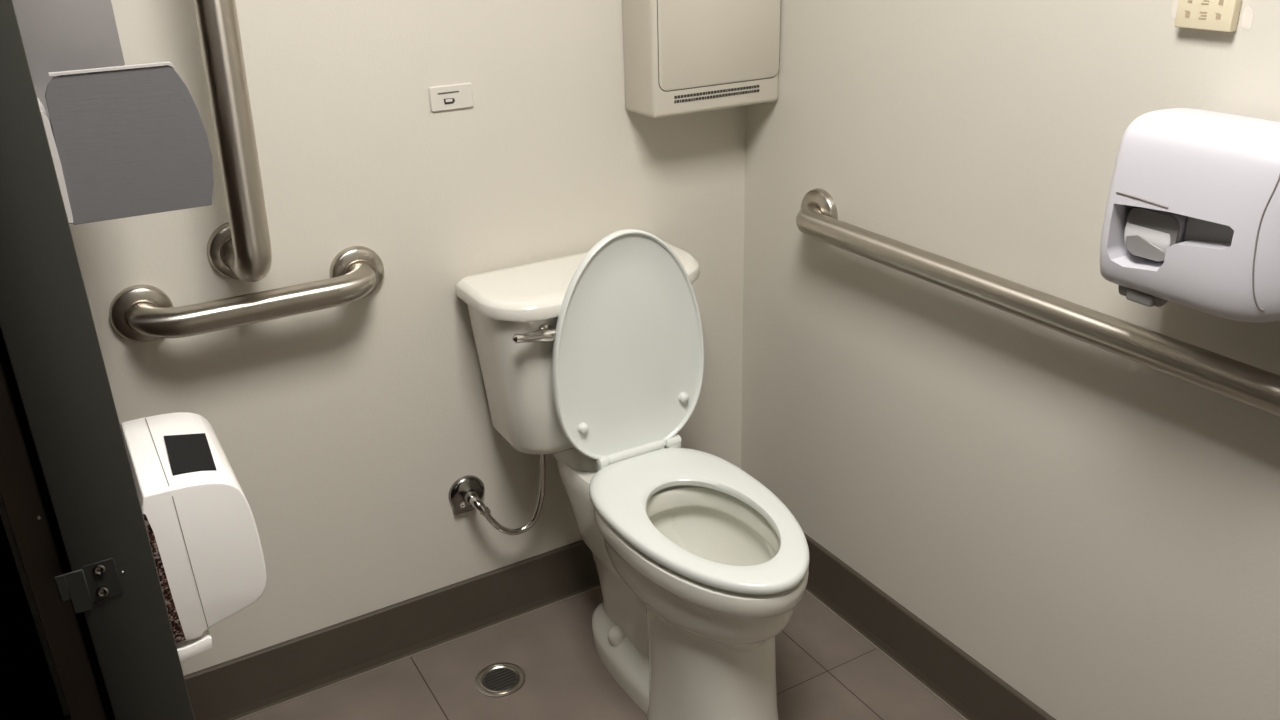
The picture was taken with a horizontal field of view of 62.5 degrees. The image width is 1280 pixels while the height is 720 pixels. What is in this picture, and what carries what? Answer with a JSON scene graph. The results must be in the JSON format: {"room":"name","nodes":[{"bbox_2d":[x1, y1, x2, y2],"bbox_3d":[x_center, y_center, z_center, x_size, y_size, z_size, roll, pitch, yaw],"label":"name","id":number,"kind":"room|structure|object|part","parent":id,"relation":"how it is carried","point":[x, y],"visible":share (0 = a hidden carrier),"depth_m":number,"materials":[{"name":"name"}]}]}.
{"room":"public restroom","nodes":[
{"label":"public restroom","id":0,"kind":"room"},
{"bbox_2d":[0,516,64,719],"bbox_3d":[-0.387,0.126,0.316,0.100,2.310,2.850,-15,27,-27],"label":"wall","id":1,"kind":"structure","parent":0,"point":[27,688],"depth_m":1.50,"materials":[{"name":"black"}]},
{"bbox_2d":[0,0,745,715],"bbox_3d":[-0.386,-0.519,1.775,1.515,2.310,0.100,-15,27,-27],"label":"wall","id":2,"kind":"structure","parent":0,"point":[346,432],"depth_m":1.86,"materials":[{"name":"beige paint"}]},
{"bbox_2d":[12,0,213,224],"bbox_3d":[-0.623,-0.446,1.161,0.161,0.516,0.324,-15,27,-27],"label":"dispenser","id":3,"kind":"object","parent":2,"relation":"attached to","point":[124,141],"visible":0.81,"depth_m":1.12,"materials":[{"name":"grey metal"}]},
{"bbox_3d":[-0.534,-0.228,1.113,0.148,0.153,0.004,-15,27,-27],"label":"plate","id":4,"kind":"part","parent":3,"relation":"part of","materials":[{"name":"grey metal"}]},
{"bbox_2d":[121,412,266,662],"bbox_3d":[-0.553,0.207,1.310,0.122,0.233,0.214,-15,27,-27],"label":"dispenser","id":5,"kind":"object","parent":2,"relation":"attached to","point":[203,534],"visible":0.9,"depth_m":1.23,"materials":[{"name":"white plastic"}]},
{"bbox_2d":[176,629,211,662],"bbox_3d":[-0.566,0.322,1.308,0.047,0.025,0.145,-15,27,-27],"label":"paper tray","id":6,"kind":"object","parent":5,"relation":"on","point":[189,646],"depth_m":1.25,"materials":[{"name":"white plastic"}]},
{"bbox_2d":[194,0,271,281],"bbox_3d":[-0.605,-0.462,1.495,0.113,0.773,0.161,-15,27,-27],"label":"grab bar","id":7,"kind":"object","parent":2,"relation":"attached to","point":[239,248],"visible":1,"depth_m":1.49,"materials":[{"name":"metal"}]},
{"bbox_2d":[109,246,383,341],"bbox_3d":[-0.606,-0.095,1.687,0.434,0.093,0.102,-15,27,-27],"label":"grab bar","id":8,"kind":"object","parent":2,"relation":"attached to","point":[142,312],"visible":1,"depth_m":1.64,"materials":[{"name":"metal"}]},
{"bbox_2d":[64,540,600,719],"bbox_3d":[-0.371,0.510,2.148,1.415,0.124,0.014,-15,27,-27],"label":"baseboard","id":9,"kind":"structure","parent":2,"relation":"attached to","point":[247,684],"depth_m":2.08,"materials":[{"name":"rubber"}]},
{"bbox_2d":[428,83,473,111],"bbox_3d":[-0.318,-0.444,1.783,0.077,0.041,0.006,-15,27,-27],"label":"plate","id":10,"kind":"object","parent":2,"relation":"attached to","point":[455,96],"visible":1,"depth_m":1.78,"materials":[{"name":"beige plastic"}]},
{"bbox_2d":[449,455,545,534],"bbox_3d":[-0.276,0.245,2.056,0.179,0.212,0.078,-15,27,-27],"label":"supply valve","id":11,"kind":"object","parent":2,"relation":"attached to","point":[466,493],"visible":0.89,"depth_m":2.06,"materials":[{"name":"silver metal"}]},
{"bbox_3d":[-0.346,0.278,2.067,0.042,0.047,0.011,-15,27,-27],"label":"plate","id":12,"kind":"part","parent":11,"relation":"part of","materials":[{"name":"silver metal"}]},
{"bbox_2d":[622,0,780,117],"bbox_3d":[0.113,-0.677,1.889,0.278,0.441,0.115,-15,27,-27],"label":"ventilation unit","id":13,"kind":"object","parent":2,"relation":"attached to","point":[681,57],"visible":1,"depth_m":1.89,"materials":[{"name":"beige"}]},
{"bbox_3d":[0.142,-0.670,1.845,0.261,0.367,0.002,-15,27,-27],"label":"door","id":14,"kind":"part","parent":13,"relation":"part of","materials":[{"name":"beige metal"}]},
{"bbox_2d":[241,587,963,719],"bbox_3d":[0.324,1.073,1.107,1.615,0.100,2.950,-15,27,-27],"label":"floor","id":15,"kind":"structure","parent":0,"point":[825,670],"depth_m":2.03,"materials":[{"name":"tile"}]},
{"bbox_2d":[0,0,194,719],"bbox_3d":[-0.648,-0.111,1.128,0.068,2.100,0.931,-15,27,-27],"label":"door frame","id":16,"kind":"structure","parent":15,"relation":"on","point":[47,325],"depth_m":0.76,"materials":[{"name":"grey metal"}]},
{"bbox_2d":[0,328,114,719],"bbox_3d":[-0.617,-0.034,1.014,0.025,2.050,0.602,-15,27,-27],"label":"door","id":17,"kind":"structure","parent":16,"relation":"attached to","point":[25,496],"depth_m":0.82,"materials":[{"name":"brown"}]},
{"bbox_2d":[475,662,525,696],"bbox_3d":[-0.271,0.619,2.046,0.098,0.003,0.098,-15,27,-27],"label":"floor drain","id":18,"kind":"object","parent":15,"relation":"on","point":[503,679],"visible":1,"depth_m":2.04,"materials":[{"name":"metal"}]},
{"bbox_2d":[456,229,808,719],"bbox_3d":[0.035,0.225,1.849,0.437,0.866,0.696,-15,27,-27],"label":"toilet","id":19,"kind":"object","parent":15,"relation":"on","point":[593,360],"visible":1,"depth_m":1.84,"materials":[{"name":"white ceramic"}]},
{"bbox_3d":[-0.094,-0.006,1.981,0.412,0.302,0.181,-15,27,-27],"label":"tank","id":20,"kind":"part","parent":19,"relation":"part of","materials":[{"name":"white ceramic"}]},
{"bbox_3d":[-0.175,-0.038,1.781,0.083,0.026,0.025,-15,27,-27],"label":"handle","id":21,"kind":"part","parent":19,"relation":"part of","materials":[{"name":"silver metal"}]},
{"bbox_3d":[-0.159,-0.047,1.800,0.027,0.027,0.020,-15,27,-27],"label":"flush lever","id":22,"kind":"part","parent":19,"relation":"part of","materials":[{"name":"silver metal"}]},
{"bbox_3d":[-0.096,-0.147,1.913,0.437,0.033,0.211,-15,27,-27],"label":"tank lid","id":23,"kind":"part","parent":19,"relation":"part of","materials":[{"name":"white ceramic"}]},
{"bbox_3d":[-0.018,-0.023,1.872,0.307,0.429,0.030,-15,27,-27],"label":"seat lid","id":24,"kind":"part","parent":19,"relation":"part of","materials":[{"name":"white plastic"}]},
{"bbox_3d":[0.103,0.258,1.767,0.283,0.019,0.474,-15,27,-27],"label":"seat","id":25,"kind":"part","parent":19,"relation":"part of","materials":[{"name":"white plastic"}]},
{"bbox_2d":[741,0,1279,719],"bbox_3d":[0.945,-0.199,0.964,0.100,2.310,2.750,-15,27,-27],"label":"wall","id":26,"kind":"structure","parent":0,"point":[1097,529],"depth_m":1.65,"materials":[{"name":"beige paint"}]},
{"bbox_2d":[804,533,1055,719],"bbox_3d":[0.925,0.813,1.380,0.014,0.124,2.750,-15,27,-27],"label":"baseboard","id":27,"kind":"structure","parent":26,"relation":"attached to","point":[974,691],"depth_m":2.00,"materials":[{"name":"rubber"}]},
{"bbox_2d":[796,188,1279,416],"bbox_3d":[0.583,-0.079,1.519,0.074,0.098,1.195,-15,27,-27],"label":"grab bar","id":28,"kind":"object","parent":26,"relation":"attached to","point":[817,218],"visible":1,"depth_m":1.47,"materials":[{"name":"metal"}]},
{"bbox_2d":[1171,0,1178,18],"bbox_3d":[0.655,-0.432,1.288,0.001,0.030,0.012,-15,27,-27],"label":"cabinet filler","id":29,"kind":"object","parent":26,"relation":"attached to","point":[1175,2],"visible":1,"depth_m":1.29,"materials":[{"name":"beige"}]},
{"bbox_2d":[1100,108,1279,322],"bbox_3d":[0.696,-0.149,1.176,0.159,0.220,0.305,-15,27,-27],"label":"dispenser","id":30,"kind":"object","parent":26,"relation":"attached to","point":[1192,216],"visible":1,"depth_m":1.17,"materials":[{"name":"grey plastic"}]},
{"bbox_2d":[1125,217,1233,261],"bbox_3d":[0.632,-0.142,1.225,0.058,0.079,0.140,-15,27,-27],"label":"dispenser slot","id":31,"kind":"object","parent":30,"relation":"on","point":[1147,239],"depth_m":1.22,"materials":[{"name":"grey plastic"}]},
{"bbox_2d":[1174,0,1241,31],"bbox_3d":[0.671,-0.430,1.242,0.014,0.078,0.072,-15,27,-27],"label":"keypad","id":32,"kind":"object","parent":26,"relation":"attached to","point":[1214,15],"visible":1,"depth_m":1.24,"materials":[{"name":"beige plastic"}]},
{"bbox_2d":[1242,7,1252,29],"bbox_3d":[0.702,-0.395,1.218,0.001,0.025,0.013,-15,27,-27],"label":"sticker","id":33,"kind":"object","parent":26,"relation":"attached to","point":[1247,18],"visible":1,"depth_m":1.22,"materials":[{"name":"beige"}]}
]}

